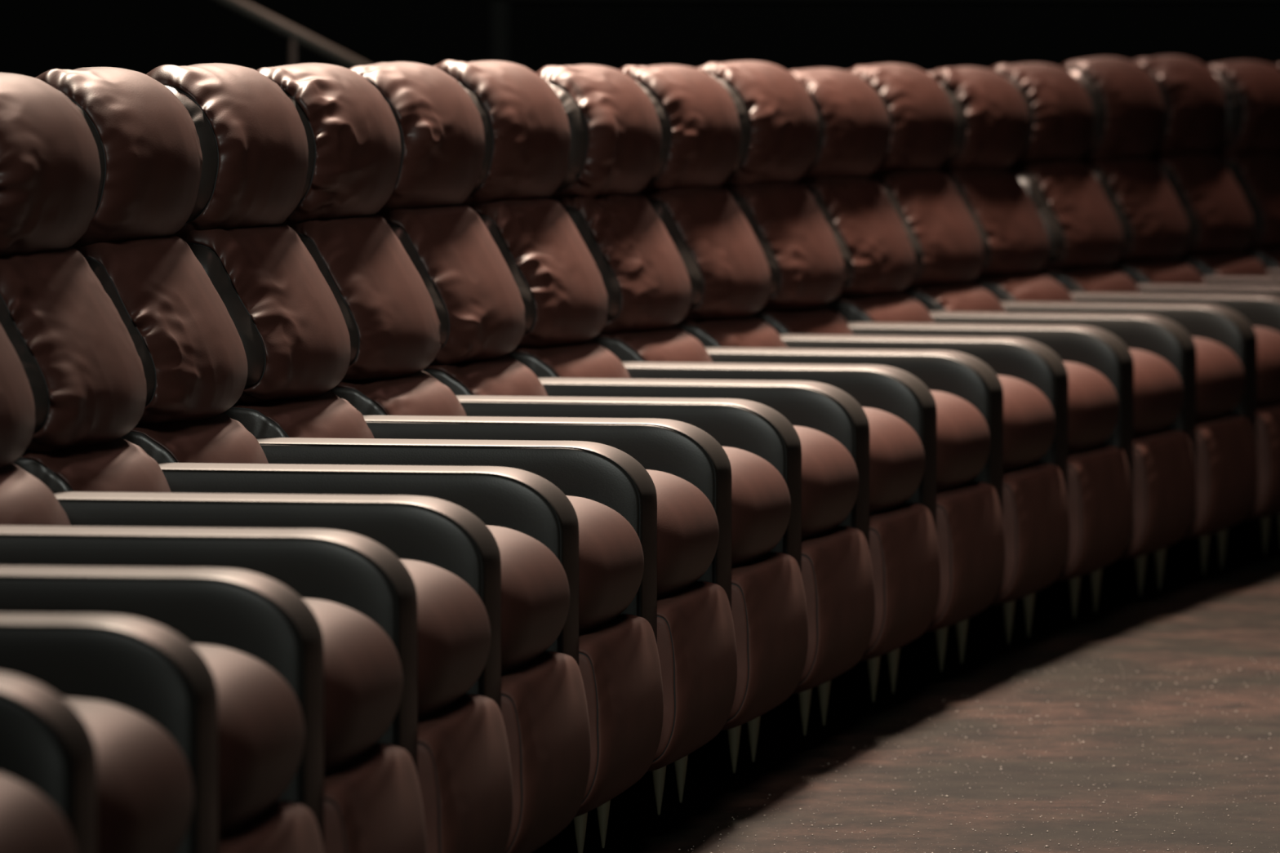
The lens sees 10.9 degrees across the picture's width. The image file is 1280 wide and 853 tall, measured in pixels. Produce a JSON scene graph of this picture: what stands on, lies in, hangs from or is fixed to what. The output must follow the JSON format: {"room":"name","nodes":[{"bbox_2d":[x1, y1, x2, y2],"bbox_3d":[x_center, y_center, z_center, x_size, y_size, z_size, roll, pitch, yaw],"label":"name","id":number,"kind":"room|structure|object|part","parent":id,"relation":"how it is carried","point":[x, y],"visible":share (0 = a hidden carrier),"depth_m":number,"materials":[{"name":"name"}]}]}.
{"room":"auditorium","nodes":[
{"label":"auditorium","id":0,"kind":"room"},
{"bbox_2d":[0,0,1279,77],"bbox_3d":[1.500,-4.151,23.906,15.000,8.000,0.200,0,3,0],"label":"wall","id":1,"kind":"structure","parent":0,"point":[37,37],"depth_m":23.96,"materials":[{"name":"black"}]},
{"bbox_2d":[491,0,508,62],"bbox_3d":[-0.500,-0.869,23.964,0.060,1.440,0.050,0,3,0],"label":"trim","id":2,"kind":"structure","parent":1,"relation":"attached to","point":[500,8],"depth_m":23.91,"materials":[{"name":"black"}]},
{"bbox_2d":[532,514,1279,852],"bbox_3d":[1.500,0.646,10.653,15.000,0.100,27.200,0,3,0],"label":"floor","id":3,"kind":"structure","parent":0,"point":[1219,620],"depth_m":11.55,"materials":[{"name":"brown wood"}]},
{"bbox_2d":[0,773,77,852],"bbox_3d":[-0.964,0.277,5.900,0.927,1.169,0.684,0,3,5],"label":"recliner chair","id":4,"kind":"object","parent":3,"relation":"on","point":[29,823],"visible":1,"depth_m":5.95,"materials":[{"name":"leather"}]},
{"bbox_2d":[0,671,193,852],"bbox_3d":[-0.904,0.242,6.522,0.927,1.169,0.684,0,3,6],"label":"recliner chair","id":5,"kind":"object","parent":3,"relation":"on","point":[119,782],"visible":0.97,"depth_m":6.32,"materials":[{"name":"leather"}]},
{"bbox_3d":[-0.863,0.466,6.260,0.707,0.479,0.146,0,3,6],"label":"armrest","id":6,"kind":"part","parent":5,"relation":"part of","materials":[{"name":"leather"}]},
{"bbox_2d":[62,697,193,852],"bbox_3d":[-0.762,0.376,6.556,0.612,0.208,0.484,0,3,6],"label":"seat cushion","id":7,"kind":"object","parent":5,"relation":"on","point":[144,792],"depth_m":6.47,"materials":[{"name":"leather"}]},
{"bbox_2d":[0,613,324,852],"bbox_3d":[-0.826,0.207,7.143,0.926,1.169,0.683,0,3,7],"label":"recliner chair","id":8,"kind":"object","parent":3,"relation":"on","point":[237,726],"visible":0.69,"depth_m":6.83,"materials":[{"name":"leather"}]},
{"bbox_3d":[-0.789,0.431,6.880,0.707,0.479,0.146,0,3,7],"label":"armrest","id":9,"kind":"part","parent":8,"relation":"part of","materials":[{"name":"leather"}]},
{"bbox_2d":[190,643,304,837],"bbox_3d":[-0.683,0.342,7.175,0.612,0.208,0.484,0,3,7],"label":"seat cushion","id":10,"kind":"object","parent":8,"relation":"on","point":[260,727],"depth_m":7.08,"materials":[{"name":"leather"}]},
{"bbox_2d":[0,565,426,852],"bbox_3d":[-0.743,0.172,7.762,0.926,1.169,0.683,0,3,8],"label":"recliner chair","id":11,"kind":"object","parent":3,"relation":"on","point":[344,673],"visible":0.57,"depth_m":7.46,"materials":[{"name":"leather"}]},
{"bbox_2d":[302,598,402,774],"bbox_3d":[-0.600,0.307,7.792,0.612,0.208,0.484,0,3,8],"label":"seat cushion","id":12,"kind":"object","parent":11,"relation":"on","point":[362,673],"depth_m":7.69,"materials":[{"name":"leather"}]},
{"bbox_2d":[0,324,512,852],"bbox_3d":[-0.654,0.138,8.380,0.926,1.169,0.683,0,3,9],"label":"recliner chair","id":13,"kind":"object","parent":3,"relation":"on","point":[437,626],"visible":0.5,"depth_m":8.14,"materials":[{"name":"leather"}]},
{"bbox_2d":[0,324,35,468],"bbox_3d":[-0.899,-0.075,8.447,0.233,0.280,0.600,0,3,9],"label":"lumbar cushion","id":14,"kind":"object","parent":13,"relation":"on","point":[17,407],"depth_m":8.46,"materials":[{"name":"leather"}]},
{"bbox_2d":[0,462,71,526],"bbox_3d":[-0.853,0.155,8.453,0.256,0.214,0.486,0,3,9],"label":"cushion","id":15,"kind":"object","parent":13,"relation":"on","point":[24,500],"depth_m":8.42,"materials":[{"name":"leather"}]},
{"bbox_3d":[-0.625,0.362,8.117,0.707,0.479,0.146,0,3,9],"label":"armrest","id":16,"kind":"part","parent":13,"relation":"part of","materials":[{"name":"leather"}]},
{"bbox_2d":[400,559,490,720],"bbox_3d":[-0.511,0.273,8.408,0.612,0.208,0.484,0,3,9],"label":"seat cushion","id":17,"kind":"object","parent":13,"relation":"on","point":[453,630],"depth_m":8.30,"materials":[{"name":"leather"}]},
{"bbox_2d":[215,0,369,68],"bbox_3d":[-1.036,-0.661,19.494,0.984,1.525,0.038,0,3,0],"label":"handrail","id":18,"kind":"object","parent":3,"relation":"on","point":[295,35],"visible":0.27,"depth_m":19.45,"materials":[{"name":"metal"}]},
{"bbox_3d":[-1.006,-0.523,19.501,0.028,1.247,0.028,0,3,0],"label":"post","id":19,"kind":"part","parent":18,"relation":"part of","materials":[{"name":"black metal"}]},
{"bbox_2d":[0,72,591,852],"bbox_3d":[-0.562,0.106,8.999,0.926,1.163,0.683,1,3,9],"label":"recliner chair","id":20,"kind":"object","parent":3,"relation":"on","point":[82,364],"visible":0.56,"depth_m":8.86,"materials":[{"name":"leather"}]},
{"bbox_2d":[0,246,146,452],"bbox_3d":[-0.803,-0.110,9.068,0.232,0.280,0.600,1,3,9],"label":"lumbar cushion","id":21,"kind":"object","parent":20,"relation":"on","point":[82,364],"depth_m":8.92,"materials":[{"name":"leather"}]},
{"bbox_2d":[13,437,171,493],"bbox_3d":[-0.765,0.120,9.076,0.253,0.214,0.486,1,3,9],"label":"cushion","id":22,"kind":"object","parent":20,"relation":"on","point":[84,464],"depth_m":8.93,"materials":[{"name":"leather"}]},
{"bbox_3d":[-0.536,0.327,8.734,0.707,0.479,0.146,1,3,9],"label":"armrest","id":23,"kind":"part","parent":20,"relation":"part of","materials":[{"name":"leather"}]},
{"bbox_2d":[485,524,569,674],"bbox_3d":[-0.418,0.238,9.024,0.612,0.208,0.484,1,3,9],"label":"seat cushion","id":24,"kind":"object","parent":20,"relation":"on","point":[535,591],"depth_m":8.91,"materials":[{"name":"leather"}]},
{"bbox_2d":[35,66,663,852],"bbox_3d":[-0.462,0.069,9.615,0.926,1.169,0.683,1,3,10],"label":"recliner chair","id":25,"kind":"object","parent":3,"relation":"on","point":[190,349],"visible":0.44,"depth_m":9.47,"materials":[{"name":"leather"}]},
{"bbox_2d":[71,234,248,424],"bbox_3d":[-0.702,-0.144,9.689,0.228,0.280,0.600,1,3,10],"label":"lumbar cushion","id":26,"kind":"object","parent":25,"relation":"on","point":[190,349],"depth_m":9.53,"materials":[{"name":"leather"}]},
{"bbox_2d":[121,412,268,463],"bbox_3d":[-0.666,0.086,9.696,0.252,0.214,0.483,1,3,10],"label":"cushion","id":27,"kind":"object","parent":25,"relation":"on","point":[165,437],"depth_m":9.54,"materials":[{"name":"leather"}]},
{"bbox_3d":[-0.440,0.293,9.351,0.707,0.479,0.146,1,3,10],"label":"armrest","id":28,"kind":"part","parent":25,"relation":"part of","materials":[{"name":"leather"}]},
{"bbox_3d":[-0.088,0.574,9.846,0.038,0.135,0.038,1,3,10],"label":"leg","id":29,"kind":"part","parent":25,"relation":"part of","materials":[{"name":"brown wood"}]},
{"bbox_2d":[566,495,644,634],"bbox_3d":[-0.318,0.204,9.639,0.612,0.208,0.484,1,3,10],"label":"seat cushion","id":30,"kind":"object","parent":25,"relation":"on","point":[611,560],"depth_m":9.52,"materials":[{"name":"leather"}]},
{"bbox_2d":[146,62,737,848],"bbox_3d":[-0.347,0.032,10.230,0.926,1.174,0.683,1,3,11],"label":"recliner chair","id":31,"kind":"object","parent":3,"relation":"on","point":[291,326],"visible":0.4,"depth_m":10.08,"materials":[{"name":"leather"}]},
{"bbox_2d":[177,222,351,404],"bbox_3d":[-0.580,-0.179,10.305,0.232,0.280,0.600,1,3,11],"label":"lumbar cushion","id":32,"kind":"object","parent":31,"relation":"on","point":[291,326],"depth_m":10.13,"materials":[{"name":"leather"}]},
{"bbox_2d":[223,390,373,438],"bbox_3d":[-0.537,0.051,10.309,0.251,0.214,0.484,1,3,11],"label":"cushion","id":33,"kind":"object","parent":31,"relation":"on","point":[320,414],"depth_m":10.14,"materials":[{"name":"leather"}]},
{"bbox_3d":[-0.330,0.258,9.965,0.707,0.479,0.146,1,3,11],"label":"armrest","id":34,"kind":"part","parent":31,"relation":"part of","materials":[{"name":"leather"}]},
{"bbox_3d":[-0.055,0.564,10.018,0.038,0.135,0.038,1,3,11],"label":"leg","id":35,"kind":"part","parent":31,"relation":"part of","materials":[{"name":"brown wood"}]},
{"bbox_3d":[0.030,0.540,10.455,0.038,0.135,0.038,1,3,11],"label":"leg","id":36,"kind":"part","parent":31,"relation":"part of","materials":[{"name":"brown wood"}]},
{"bbox_2d":[645,469,719,599],"bbox_3d":[-0.203,0.170,10.252,0.612,0.208,0.484,1,3,11],"label":"seat cushion","id":37,"kind":"object","parent":31,"relation":"on","point":[687,530],"depth_m":10.13,"materials":[{"name":"leather"}]},
{"bbox_2d":[257,62,808,803],"bbox_3d":[-0.224,-0.002,10.842,0.926,1.173,0.683,1,3,12],"label":"recliner chair","id":38,"kind":"object","parent":3,"relation":"on","point":[388,312],"visible":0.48,"depth_m":10.71,"materials":[{"name":"leather"}]},
{"bbox_2d":[284,213,440,381],"bbox_3d":[-0.460,-0.213,10.922,0.230,0.280,0.600,1,3,12],"label":"lumbar cushion","id":39,"kind":"object","parent":38,"relation":"on","point":[388,312],"depth_m":10.77,"materials":[{"name":"leather"}]},
{"bbox_2d":[330,370,466,416],"bbox_3d":[-0.410,0.017,10.925,0.252,0.214,0.483,1,3,12],"label":"cushion","id":40,"kind":"object","parent":38,"relation":"on","point":[371,393],"depth_m":10.76,"materials":[{"name":"leather"}]},
{"bbox_3d":[-0.210,0.224,10.578,0.707,0.479,0.146,1,3,12],"label":"armrest","id":41,"kind":"part","parent":38,"relation":"part of","materials":[{"name":"leather"}]},
{"bbox_3d":[0.065,0.530,10.626,0.038,0.135,0.038,1,3,12],"label":"leg","id":42,"kind":"part","parent":38,"relation":"part of","materials":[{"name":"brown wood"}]},
{"bbox_3d":[0.156,0.506,11.062,0.038,0.135,0.038,1,3,12],"label":"leg","id":43,"kind":"part","parent":38,"relation":"part of","materials":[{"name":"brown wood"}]},
{"bbox_2d":[722,446,791,568],"bbox_3d":[-0.080,0.135,10.863,0.612,0.208,0.484,1,3,12],"label":"seat cushion","id":44,"kind":"object","parent":38,"relation":"on","point":[760,508],"depth_m":10.73,"materials":[{"name":"leather"}]},
{"bbox_2d":[349,61,875,762],"bbox_3d":[-0.095,-0.036,11.454,0.926,1.174,0.683,1,3,13],"label":"recliner chair","id":45,"kind":"object","parent":3,"relation":"on","point":[476,297],"visible":0.41,"depth_m":11.32,"materials":[{"name":"leather"}]},
{"bbox_2d":[376,204,525,364],"bbox_3d":[-0.331,-0.247,11.537,0.230,0.280,0.600,1,3,13],"label":"lumbar cushion","id":46,"kind":"object","parent":45,"relation":"on","point":[476,297],"depth_m":11.38,"materials":[{"name":"leather"}]},
{"bbox_2d":[422,354,548,396],"bbox_3d":[-0.287,-0.018,11.540,0.254,0.214,0.483,1,3,13],"label":"cushion","id":47,"kind":"object","parent":45,"relation":"on","point":[475,375],"depth_m":11.39,"materials":[{"name":"leather"}]},
{"bbox_3d":[-0.085,0.190,11.189,0.707,0.479,0.146,1,3,13],"label":"armrest","id":48,"kind":"part","parent":45,"relation":"part of","materials":[{"name":"leather"}]},
{"bbox_3d":[0.190,0.496,11.234,0.038,0.135,0.038,1,3,13],"label":"leg","id":49,"kind":"part","parent":45,"relation":"part of","materials":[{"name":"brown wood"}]},
{"bbox_3d":[0.287,0.472,11.668,0.038,0.135,0.038,1,3,13],"label":"leg","id":50,"kind":"part","parent":45,"relation":"part of","materials":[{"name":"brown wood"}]},
{"bbox_2d":[792,425,858,540],"bbox_3d":[0.049,0.101,11.472,0.612,0.208,0.484,1,3,13],"label":"seat cushion","id":51,"kind":"object","parent":45,"relation":"on","point":[829,479],"depth_m":11.34,"materials":[{"name":"leather"}]},
{"bbox_2d":[432,59,940,725],"bbox_3d":[0.043,-0.072,12.063,0.929,1.177,0.686,1,3,13],"label":"recliner chair","id":52,"kind":"object","parent":3,"relation":"on","point":[559,282],"visible":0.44,"depth_m":11.93,"materials":[{"name":"leather"}]},
{"bbox_2d":[471,197,608,346],"bbox_3d":[-0.190,-0.282,12.150,0.228,0.280,0.600,1,3,13],"label":"lumbar cushion","id":53,"kind":"object","parent":52,"relation":"on","point":[560,284],"depth_m":11.99,"materials":[{"name":"leather"}]},
{"bbox_2d":[506,339,631,378],"bbox_3d":[-0.144,-0.052,12.152,0.253,0.214,0.480,1,3,13],"label":"cushion","id":54,"kind":"object","parent":52,"relation":"on","point":[547,358],"depth_m":11.99,"materials":[{"name":"leather"}]},
{"bbox_3d":[0.050,0.156,11.798,0.707,0.479,0.146,1,3,13],"label":"armrest","id":55,"kind":"part","parent":52,"relation":"part of","materials":[{"name":"leather"}]},
{"bbox_3d":[0.325,0.463,11.839,0.038,0.135,0.038,1,3,13],"label":"leg","id":56,"kind":"part","parent":52,"relation":"part of","materials":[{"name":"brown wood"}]},
{"bbox_3d":[0.428,0.438,12.273,0.038,0.135,0.038,1,3,13],"label":"leg","id":57,"kind":"part","parent":52,"relation":"part of","materials":[{"name":"brown wood"}]},
{"bbox_2d":[862,407,924,515],"bbox_3d":[0.188,0.067,12.079,0.612,0.208,0.484,1,3,13],"label":"seat cushion","id":58,"kind":"object","parent":52,"relation":"on","point":[896,458],"depth_m":11.94,"materials":[{"name":"leather"}]},
{"bbox_2d":[535,64,1004,693],"bbox_3d":[0.193,-0.101,12.671,0.926,1.167,0.684,1,3,14],"label":"recliner chair","id":59,"kind":"object","parent":3,"relation":"on","point":[615,126],"visible":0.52,"depth_m":12.53,"materials":[{"name":"leather"}]},
{"bbox_2d":[553,192,691,334],"bbox_3d":[-0.036,-0.316,12.759,0.228,0.280,0.600,1,3,14],"label":"lumbar cushion","id":60,"kind":"object","parent":59,"relation":"on","point":[645,277],"depth_m":12.59,"materials":[{"name":"leather"}]},
{"bbox_2d":[591,325,712,362],"bbox_3d":[0.013,-0.086,12.760,0.251,0.214,0.481,1,3,14],"label":"cushion","id":61,"kind":"object","parent":59,"relation":"on","point":[656,344],"depth_m":12.59,"materials":[{"name":"leather"}]},
{"bbox_3d":[0.195,0.122,12.405,0.707,0.479,0.146,1,3,14],"label":"armrest","id":62,"kind":"part","parent":59,"relation":"part of","materials":[{"name":"leather"}]},
{"bbox_3d":[0.471,0.429,12.442,0.038,0.135,0.038,1,3,14],"label":"leg","id":63,"kind":"part","parent":59,"relation":"part of","materials":[{"name":"brown wood"}]},
{"bbox_3d":[0.580,0.405,12.874,0.038,0.135,0.038,1,3,14],"label":"leg","id":64,"kind":"part","parent":59,"relation":"part of","materials":[{"name":"brown wood"}]},
{"bbox_2d":[929,390,990,493],"bbox_3d":[0.337,0.034,12.684,0.612,0.208,0.484,1,3,14],"label":"seat cushion","id":65,"kind":"object","parent":59,"relation":"on","point":[962,437],"depth_m":12.54,"materials":[{"name":"leather"}]},
{"bbox_2d":[619,64,1069,663],"bbox_3d":[0.352,-0.134,13.275,0.926,1.166,0.683,1,3,15],"label":"recliner chair","id":66,"kind":"object","parent":3,"relation":"on","point":[726,264],"visible":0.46,"depth_m":13.14,"materials":[{"name":"leather"}]},
{"bbox_2d":[640,186,771,321],"bbox_3d":[0.126,-0.350,13.367,0.231,0.280,0.600,1,3,15],"label":"lumbar cushion","id":67,"kind":"object","parent":66,"relation":"on","point":[726,264],"depth_m":13.20,"materials":[{"name":"leather"}]},
{"bbox_2d":[674,314,787,348],"bbox_3d":[0.168,-0.120,13.367,0.250,0.216,0.487,1,3,15],"label":"cushion","id":68,"kind":"object","parent":66,"relation":"on","point":[712,331],"depth_m":13.20,"materials":[{"name":"leather"}]},
{"bbox_3d":[0.351,0.088,13.009,0.707,0.479,0.146,1,3,15],"label":"armrest","id":69,"kind":"part","parent":66,"relation":"part of","materials":[{"name":"leather"}]},
{"bbox_3d":[0.627,0.395,13.043,0.038,0.135,0.038,1,3,15],"label":"leg","id":70,"kind":"part","parent":66,"relation":"part of","materials":[{"name":"brown wood"}]},
{"bbox_3d":[0.742,0.371,13.473,0.038,0.135,0.038,1,3,15],"label":"leg","id":71,"kind":"part","parent":66,"relation":"part of","materials":[{"name":"brown wood"}]},
{"bbox_2d":[997,375,1055,473],"bbox_3d":[0.497,0.000,13.287,0.612,0.208,0.484,1,3,15],"label":"seat cushion","id":72,"kind":"object","parent":66,"relation":"on","point":[1028,417],"depth_m":13.14,"materials":[{"name":"leather"}]},
{"bbox_2d":[695,60,1133,636],"bbox_3d":[0.521,-0.171,13.877,0.926,1.173,0.683,1,3,16],"label":"recliner chair","id":73,"kind":"object","parent":3,"relation":"on","point":[778,117],"visible":0.38,"depth_m":13.75,"materials":[{"name":"leather"}]},
{"bbox_2d":[720,180,844,308],"bbox_3d":[0.289,-0.384,13.973,0.237,0.280,0.600,1,3,16],"label":"lumbar cushion","id":74,"kind":"object","parent":73,"relation":"on","point":[803,256],"depth_m":13.81,"materials":[{"name":"leather"}]},
{"bbox_2d":[753,304,853,335],"bbox_3d":[0.321,-0.154,13.977,0.250,0.214,0.480,1,3,16],"label":"cushion","id":75,"kind":"object","parent":73,"relation":"on","point":[785,319],"depth_m":13.82,"materials":[{"name":"leather"}]},
{"bbox_3d":[0.515,0.055,13.611,0.707,0.479,0.146,1,3,16],"label":"armrest","id":76,"kind":"part","parent":73,"relation":"part of","materials":[{"name":"leather"}]},
{"bbox_3d":[0.792,0.362,13.641,0.038,0.135,0.038,1,3,16],"label":"leg","id":77,"kind":"part","parent":73,"relation":"part of","materials":[{"name":"brown wood"}]},
{"bbox_3d":[0.913,0.338,14.069,0.038,0.135,0.038,1,3,16],"label":"leg","id":78,"kind":"part","parent":73,"relation":"part of","materials":[{"name":"brown wood"}]},
{"bbox_2d":[1062,361,1119,454],"bbox_3d":[0.666,-0.034,13.886,0.612,0.208,0.484,1,3,16],"label":"seat cushion","id":79,"kind":"object","parent":73,"relation":"on","point":[1092,414],"depth_m":13.74,"materials":[{"name":"leather"}]},
{"bbox_2d":[678,657,1279,852],"bbox_3d":[0.716,0.545,11.544,1.008,0.002,3.298,0,3,6],"label":"dust specks","id":80,"kind":"object","parent":3,"relation":"on","point":[1016,851],"visible":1,"depth_m":10.73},
{"bbox_2d":[788,67,1196,613],"bbox_3d":[0.702,-0.197,14.476,0.926,1.157,0.684,1,3,17],"label":"recliner chair","id":81,"kind":"object","parent":3,"relation":"on","point":[878,257],"visible":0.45,"depth_m":14.35,"materials":[{"name":"leather"}]},
{"bbox_2d":[797,174,915,297],"bbox_3d":[0.464,-0.417,14.577,0.230,0.280,0.601,1,3,17],"label":"lumbar cushion","id":82,"kind":"object","parent":81,"relation":"on","point":[878,257],"depth_m":14.42,"materials":[{"name":"leather"}]},
{"bbox_2d":[824,291,934,323],"bbox_3d":[0.516,-0.187,14.575,0.250,0.214,0.482,1,3,17],"label":"cushion","id":83,"kind":"object","parent":81,"relation":"on","point":[898,307],"depth_m":14.41,"materials":[{"name":"leather"}]},
{"bbox_3d":[0.693,0.021,14.210,0.707,0.479,0.146,1,3,17],"label":"armrest","id":84,"kind":"part","parent":81,"relation":"part of","materials":[{"name":"leather"}]},
{"bbox_3d":[0.969,0.329,14.235,0.038,0.135,0.038,1,3,17],"label":"leg","id":85,"kind":"part","parent":81,"relation":"part of","materials":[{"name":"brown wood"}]},
{"bbox_3d":[1.097,0.305,14.662,0.038,0.135,0.038,1,3,17],"label":"leg","id":86,"kind":"part","parent":81,"relation":"part of","materials":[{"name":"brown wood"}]},
{"bbox_2d":[1128,348,1183,438],"bbox_3d":[0.847,-0.067,14.483,0.612,0.208,0.484,1,3,17],"label":"seat cushion","id":87,"kind":"object","parent":81,"relation":"on","point":[1157,393],"depth_m":14.33,"materials":[{"name":"leather"}]},
{"bbox_2d":[845,62,1257,590],"bbox_3d":[0.885,-0.234,15.072,0.933,1.165,0.684,1,3,17],"label":"recliner chair","id":88,"kind":"object","parent":3,"relation":"on","point":[944,238],"visible":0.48,"depth_m":14.96,"materials":[{"name":"leather"}]},
{"bbox_2d":[870,168,983,289],"bbox_3d":[0.643,-0.451,15.180,0.230,0.280,0.600,1,3,17],"label":"lumbar cushion","id":89,"kind":"object","parent":88,"relation":"on","point":[944,238],"depth_m":15.02,"materials":[{"name":"leather"}]},
{"bbox_2d":[900,282,1006,312],"bbox_3d":[0.703,-0.221,15.175,0.252,0.214,0.482,1,3,17],"label":"cushion","id":90,"kind":"object","parent":88,"relation":"on","point":[934,296],"depth_m":15.01,"materials":[{"name":"leather"}]},
{"bbox_3d":[0.875,-0.012,14.806,0.707,0.479,0.146,1,3,17],"label":"armrest","id":91,"kind":"part","parent":88,"relation":"part of","materials":[{"name":"leather"}]},
{"bbox_3d":[1.152,0.295,14.828,0.038,0.135,0.038,1,3,17],"label":"leg","id":92,"kind":"part","parent":88,"relation":"part of","materials":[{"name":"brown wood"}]},
{"bbox_3d":[1.285,0.272,15.253,0.038,0.135,0.038,1,3,17],"label":"leg","id":93,"kind":"part","parent":88,"relation":"part of","materials":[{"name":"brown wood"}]},
{"bbox_2d":[1191,337,1244,422],"bbox_3d":[1.033,-0.100,15.077,0.612,0.208,0.484,1,3,17],"label":"seat cushion","id":94,"kind":"object","parent":88,"relation":"on","point":[1219,375],"depth_m":14.92,"materials":[{"name":"leather"}]},
{"bbox_2d":[926,66,1279,569],"bbox_3d":[1.081,-0.263,15.666,0.926,1.157,0.683,1,3,18],"label":"recliner chair","id":95,"kind":"object","parent":3,"relation":"on","point":[993,123],"visible":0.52,"depth_m":15.54,"materials":[{"name":"leather"}]},
{"bbox_2d":[940,166,1049,280],"bbox_3d":[0.827,-0.485,15.781,0.231,0.280,0.600,1,3,18],"label":"lumbar cushion","id":96,"kind":"object","parent":95,"relation":"on","point":[1015,241],"depth_m":15.63,"materials":[{"name":"leather"}]},
{"bbox_2d":[969,273,1075,302],"bbox_3d":[0.898,-0.254,15.771,0.250,0.214,0.481,1,3,18],"label":"cushion","id":97,"kind":"object","parent":95,"relation":"on","point":[1014,287],"depth_m":15.61,"materials":[{"name":"leather"}]},
{"bbox_3d":[1.063,-0.045,15.401,0.707,0.479,0.146,1,3,18],"label":"armrest","id":98,"kind":"part","parent":95,"relation":"part of","materials":[{"name":"leather"}]},
{"bbox_3d":[1.340,0.262,15.419,0.038,0.135,0.038,1,3,18],"label":"leg","id":99,"kind":"part","parent":95,"relation":"part of","materials":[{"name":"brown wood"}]},
{"bbox_3d":[1.479,0.239,15.842,0.038,0.135,0.038,1,3,18],"label":"leg","id":100,"kind":"part","parent":95,"relation":"part of","materials":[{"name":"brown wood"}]},
{"bbox_2d":[1253,326,1279,408],"bbox_3d":[1.225,-0.133,15.669,0.612,0.208,0.484,1,3,18],"label":"seat cushion","id":101,"kind":"object","parent":95,"relation":"on","point":[1267,355],"depth_m":15.43,"materials":[{"name":"leather"}]},
{"bbox_2d":[988,62,1279,537],"bbox_3d":[1.277,-0.300,16.259,0.933,1.165,0.684,1,3,19],"label":"recliner chair","id":102,"kind":"object","parent":3,"relation":"on","point":[1085,234],"visible":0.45,"depth_m":16.17,"materials":[{"name":"leather"}]},
{"bbox_2d":[1011,160,1123,271],"bbox_3d":[1.045,-0.518,16.371,0.229,0.280,0.600,1,3,19],"label":"lumbar cushion","id":103,"kind":"object","parent":102,"relation":"on","point":[1084,232],"depth_m":16.19,"materials":[{"name":"leather"}]},
{"bbox_2d":[1035,265,1140,293],"bbox_3d":[1.096,-0.287,16.366,0.254,0.214,0.486,1,3,19],"label":"cushion","id":104,"kind":"object","parent":102,"relation":"on","point":[1075,278],"depth_m":16.20,"materials":[{"name":"leather"}]},
{"bbox_3d":[1.259,-0.079,15.993,0.707,0.479,0.146,1,3,19],"label":"armrest","id":105,"kind":"part","parent":102,"relation":"part of","materials":[{"name":"leather"}]},
{"bbox_3d":[1.536,0.230,16.007,0.038,0.135,0.038,1,3,19],"label":"leg","id":106,"kind":"part","parent":102,"relation":"part of","materials":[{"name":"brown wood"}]},
{"bbox_2d":[1060,56,1279,296],"bbox_3d":[1.488,-0.341,16.847,0.926,1.180,0.683,1,3,20],"label":"recliner chair","id":107,"kind":"object","parent":3,"relation":"on","point":[1129,109],"visible":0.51,"depth_m":16.78,"materials":[{"name":"leather"}]},
{"bbox_2d":[1084,156,1189,264],"bbox_3d":[1.254,-0.551,16.963,0.229,0.280,0.600,1,3,20],"label":"lumbar cushion","id":108,"kind":"object","parent":107,"relation":"on","point":[1153,220],"depth_m":16.80,"materials":[{"name":"leather"}]},
{"bbox_2d":[1110,258,1206,284],"bbox_3d":[1.307,-0.321,16.961,0.253,0.214,0.487,1,3,20],"label":"cushion","id":109,"kind":"object","parent":107,"relation":"on","point":[1142,271],"depth_m":16.79,"materials":[{"name":"leather"}]},
{"bbox_3d":[1.463,-0.112,16.583,0.707,0.479,0.146,1,3,20],"label":"armrest","id":110,"kind":"part","parent":107,"relation":"part of","materials":[{"name":"leather"}]},
{"bbox_2d":[1131,54,1279,285],"bbox_3d":[1.700,-0.375,17.433,0.937,1.183,0.687,1,3,21],"label":"recliner chair","id":111,"kind":"object","parent":3,"relation":"on","point":[1220,217],"visible":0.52,"depth_m":17.39,"materials":[{"name":"leather"}]},
{"bbox_2d":[1151,152,1254,255],"bbox_3d":[1.471,-0.584,17.553,0.231,0.280,0.600,1,3,21],"label":"lumbar cushion","id":112,"kind":"object","parent":111,"relation":"on","point":[1220,217],"depth_m":17.39,"materials":[{"name":"leather"}]},
{"bbox_2d":[1174,251,1270,276],"bbox_3d":[1.525,-0.353,17.547,0.250,0.214,0.482,1,3,21],"label":"cushion","id":113,"kind":"object","parent":111,"relation":"on","point":[1206,263],"depth_m":17.39,"materials":[{"name":"leather"}]},
{"bbox_3d":[1.675,-0.144,17.169,0.707,0.479,0.146,1,3,21],"label":"armrest","id":114,"kind":"part","parent":111,"relation":"part of","materials":[{"name":"leather"}]},
{"bbox_2d":[1206,59,1279,276],"bbox_3d":[1.928,-0.401,18.017,0.926,1.169,0.683,1,3,21],"label":"recliner chair","id":115,"kind":"object","parent":3,"relation":"on","point":[1249,147],"visible":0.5,"depth_m":17.92,"materials":[{"name":"leather"}]},
{"bbox_2d":[1217,151,1279,250],"bbox_3d":[1.697,-0.617,18.140,0.232,0.280,0.600,1,3,21],"label":"lumbar cushion","id":116,"kind":"object","parent":115,"relation":"on","point":[1257,174],"depth_m":17.92,"materials":[{"name":"leather"}]},
{"bbox_2d":[1240,247,1279,268],"bbox_3d":[1.751,-0.386,18.131,0.249,0.214,0.484,1,3,21],"label":"cushion","id":117,"kind":"object","parent":115,"relation":"on","point":[1269,257],"depth_m":17.91,"materials":[{"name":"leather"}]},
{"bbox_3d":[1.895,-0.177,17.753,0.707,0.479,0.146,1,3,21],"label":"armrest","id":118,"kind":"part","parent":115,"relation":"part of","materials":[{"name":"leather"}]},
{"bbox_2d":[1273,62,1279,70],"bbox_3d":[2.160,-0.433,18.596,0.926,1.169,0.683,1,3,22],"label":"recliner chair","id":119,"kind":"object","parent":3,"relation":"on","point":[1277,65],"visible":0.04,"depth_m":18.50,"materials":[{"name":"leather"}]}
]}

